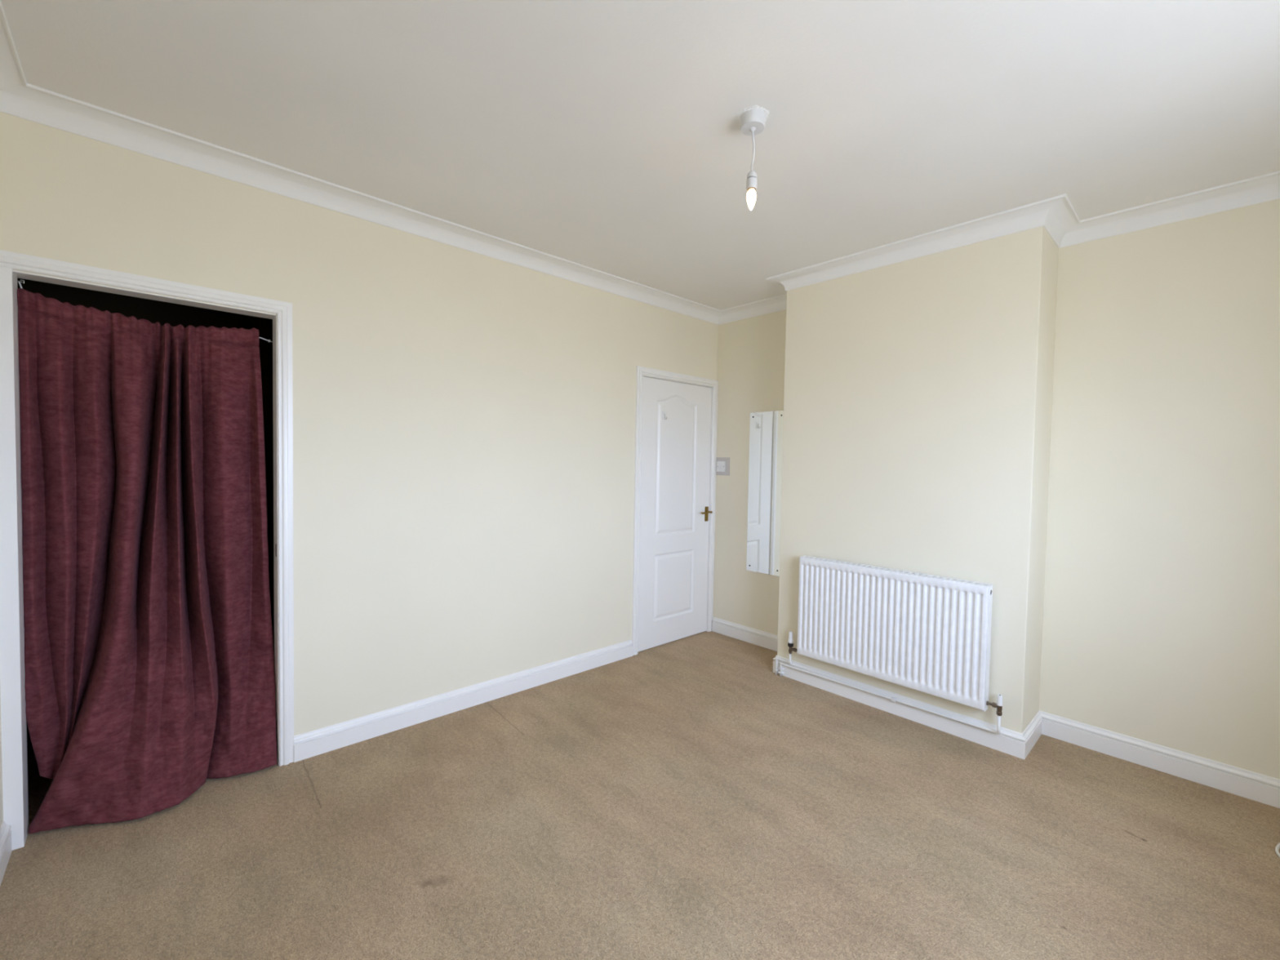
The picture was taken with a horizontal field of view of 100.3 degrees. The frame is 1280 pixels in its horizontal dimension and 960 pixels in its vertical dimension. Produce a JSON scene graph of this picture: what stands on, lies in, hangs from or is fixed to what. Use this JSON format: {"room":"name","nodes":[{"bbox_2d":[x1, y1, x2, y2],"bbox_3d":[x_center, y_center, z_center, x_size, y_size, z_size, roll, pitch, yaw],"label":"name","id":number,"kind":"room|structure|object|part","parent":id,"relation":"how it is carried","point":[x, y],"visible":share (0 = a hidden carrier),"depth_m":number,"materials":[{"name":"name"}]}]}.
{"room":"empty bedroom","nodes":[
{"label":"empty bedroom","id":0,"kind":"room"},
{"bbox_2d":[0,686,3,828],"bbox_3d":[-0.935,0.056,0.369,0.140,2.578,3.760,-1,3,-43],"label":"wall","id":1,"kind":"structure","parent":0,"point":[1,760],"depth_m":1.80,"materials":[{"name":"beige paint"}]},
{"bbox_2d":[0,821,11,885],"bbox_3d":[-0.994,1.281,0.566,0.018,0.113,3.440,-1,3,-43],"label":"baseboard","id":2,"kind":"structure","parent":1,"relation":"attached to","point":[5,832],"depth_m":1.77,"materials":[{"name":"white paint"}]},
{"bbox_2d":[17,278,274,742],"bbox_3d":[-2.254,0.102,2.499,1.150,2.300,0.970,-1,3,-43],"label":"doorway","id":3,"kind":"structure","parent":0,"point":[153,311],"depth_m":2.91,"materials":[{"name":"paint"}]},
{"bbox_2d":[0,111,718,736],"bbox_3d":[-0.804,-0.032,3.114,4.065,2.578,0.090,-1,3,-43],"label":"wall","id":4,"kind":"structure","parent":0,"point":[464,420],"depth_m":2.71,"materials":[{"name":"beige paint"}]},
{"bbox_2d":[17,279,272,342],"bbox_3d":[-1.909,-0.645,2.125,0.743,0.120,0.026,-1,3,-43],"label":"wire","id":5,"kind":"object","parent":4,"relation":"attached to","point":[19,282],"visible":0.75,"depth_m":1.87,"materials":[{"name":"white plastic"}]},
{"bbox_2d":[17,288,276,833],"bbox_3d":[-1.943,0.290,2.160,0.415,1.931,0.724,2,2,34],"label":"curtain","id":6,"kind":"object","parent":5,"relation":"hanging from","point":[149,658],"visible":1,"depth_m":2.07,"materials":[{"name":"red fabric"}]},
{"bbox_2d":[0,249,293,850],"bbox_3d":[-1.881,0.250,2.117,0.846,2.042,0.108,-1,3,-43],"label":"trim","id":7,"kind":"structure","parent":4,"relation":"attached to","point":[12,668],"depth_m":1.88,"materials":[{"name":"white paint"}]},
{"bbox_2d":[293,640,632,762],"bbox_3d":[-0.807,1.202,3.098,2.046,0.113,0.018,-1,3,-43],"label":"baseboard","id":8,"kind":"structure","parent":4,"relation":"attached to","point":[327,739],"depth_m":2.86,"materials":[{"name":"white paint"}]},
{"bbox_2d":[631,365,718,655],"bbox_3d":[0.270,0.221,4.087,0.890,2.046,0.142,-1,3,-43],"label":"door","id":9,"kind":"structure","parent":4,"relation":"in","point":[676,456],"depth_m":4.05,"materials":[{"name":"white paint"}]},
{"bbox_2d":[662,411,666,420],"bbox_3d":[0.188,-0.474,3.942,0.048,0.062,0.029,-1,3,-43],"label":"coat hook","id":10,"kind":"object","parent":9,"relation":"attached to","point":[664,413],"visible":1,"depth_m":3.95,"materials":[{"name":"white plastic"}]},
{"bbox_3d":[0.538,0.274,4.316,0.038,0.118,0.006,-1,3,-43],"label":"handle plate","id":11,"kind":"part","parent":9,"relation":"part of","materials":[{"name":"gold metal"}]},
{"bbox_3d":[0.519,0.258,4.260,0.125,0.024,0.054,-1,3,-43],"label":"lever","id":12,"kind":"part","parent":9,"relation":"part of","materials":[{"name":"gold metal"}]},
{"bbox_2d":[0,631,1279,959],"bbox_3d":[-0.038,1.331,2.185,4.050,0.060,4.610,-1,3,-43],"label":"floor","id":13,"kind":"structure","parent":0,"point":[685,798],"depth_m":1.91,"materials":[{"name":"beige carpet"}]},
{"bbox_2d":[1275,842,1279,857],"bbox_3d":[2.438,1.325,1.823,0.351,0.062,0.300,2,2,16],"label":"cable","id":14,"kind":"object","parent":13,"relation":"on","point":[1277,846],"visible":1,"depth_m":1.94,"materials":[{"name":"white plastic"}]},
{"bbox_2d":[0,0,1279,310],"bbox_3d":[0.480,-1.314,1.710,4.065,0.120,3.900,-1,3,-43],"label":"ceiling","id":15,"kind":"structure","parent":0,"point":[604,135],"depth_m":1.79,"materials":[{"name":"paint"}]},
{"bbox_2d":[734,104,769,121],"bbox_3d":[0.391,-1.259,1.852,0.120,0.003,0.117,-1,3,-43],"label":"trim","id":16,"kind":"structure","parent":15,"relation":"attached to","point":[738,115],"depth_m":1.82,"materials":[{"name":"paint"}]},
{"bbox_2d":[740,108,765,209],"bbox_3d":[0.388,-1.100,1.857,0.087,0.320,0.087,-1,3,-43],"label":"pendant light","id":17,"kind":"object","parent":15,"relation":"hanging from","point":[752,121],"visible":1,"depth_m":1.84,"materials":[{"name":"white plastic"}]},
{"bbox_3d":[0.388,-0.980,1.860,0.035,0.080,0.035,-1,3,-43],"label":"bulb","id":18,"kind":"part","parent":17,"relation":"part of","materials":[{"name":"white glass"}]},
{"bbox_3d":[0.392,-1.139,1.855,0.013,0.148,0.009,1,2,5],"label":"cord","id":19,"kind":"part","parent":17,"relation":"part of","materials":[{"name":"white plastic"}]},
{"bbox_2d":[777,226,1058,733],"bbox_3d":[1.518,0.008,3.126,0.364,2.578,1.346,-1,3,-43],"label":"wall","id":20,"kind":"structure","parent":0,"point":[917,397],"depth_m":2.81,"materials":[{"name":"beige paint"}]},
{"bbox_2d":[0,0,1279,324],"bbox_3d":[0.424,-1.217,1.772,3.785,0.080,3.460,-1,3,-43],"label":"trim","id":21,"kind":"structure","parent":20,"relation":"attached to","point":[19,98],"depth_m":2.46,"materials":[{"name":"paint"}]},
{"bbox_2d":[787,555,1002,715],"bbox_3d":[1.349,0.807,2.978,0.100,0.633,1.162,-1,3,-43],"label":"radiator","id":22,"kind":"object","parent":20,"relation":"attached to","point":[919,632],"visible":1,"depth_m":2.86,"materials":[{"name":"white metal"}]},
{"bbox_2d":[773,653,792,675],"bbox_3d":[0.930,1.189,3.456,0.035,0.176,0.136,0,2,-33],"label":"pipe","id":23,"kind":"object","parent":22,"relation":"attached to","point":[775,669],"visible":1,"depth_m":3.48,"materials":[{"name":"white metal"}]},
{"bbox_2d":[777,662,1000,734],"bbox_3d":[1.325,1.203,3.032,0.037,0.190,1.236,-1,3,-42],"label":"pipe","id":24,"kind":"object","parent":22,"relation":"attached to","point":[892,699],"visible":1,"depth_m":2.92,"materials":[{"name":"white metal"}]},
{"bbox_2d":[800,555,991,586],"bbox_3d":[1.355,0.494,2.954,0.062,0.006,1.009,-1,3,-43],"label":"grille","id":25,"kind":"object","parent":22,"relation":"attached to","point":[887,571],"depth_m":2.89,"materials":[{"name":"white metal"}]},
{"bbox_3d":[1.692,0.816,2.594,0.062,0.614,0.002,-1,3,-43],"label":"panel","id":26,"kind":"part","parent":22,"relation":"part of","materials":[{"name":"white metal"}]},
{"bbox_2d":[712,198,1279,779],"bbox_3d":[1.841,0.013,3.147,0.140,2.578,3.460,-1,3,-43],"label":"wall","id":27,"kind":"structure","parent":0,"point":[1161,620],"depth_m":2.46,"materials":[{"name":"beige paint"}]},
{"bbox_2d":[715,457,729,475],"bbox_3d":[0.661,-0.110,4.304,0.014,0.144,0.144,-1,3,-43],"label":"light switch","id":28,"kind":"object","parent":27,"relation":"attached to","point":[722,464],"visible":1,"depth_m":4.30,"materials":[{"name":"plastic"}]},
{"bbox_2d":[716,461,725,471],"bbox_3d":[0.655,-0.109,4.313,0.009,0.086,0.086,-1,3,-43],"label":"switch plate","id":29,"kind":"object","parent":28,"relation":"attached to","point":[721,465],"depth_m":4.31,"materials":[{"name":"white plastic"}]},
{"bbox_2d":[746,410,783,576],"bbox_3d":[0.941,0.096,4.010,0.008,1.217,0.311,-1,3,-43],"label":"wall mirror","id":30,"kind":"object","parent":27,"relation":"attached to","point":[766,428],"visible":0.91,"depth_m":4.01,"materials":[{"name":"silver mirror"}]},
{"bbox_2d":[711,617,1279,808],"bbox_3d":[1.634,1.247,3.004,0.382,0.113,3.442,-1,3,-43],"label":"baseboard","id":31,"kind":"structure","parent":27,"relation":"attached to","point":[1255,786],"depth_m":2.64,"materials":[{"name":"white paint"}]}
]}

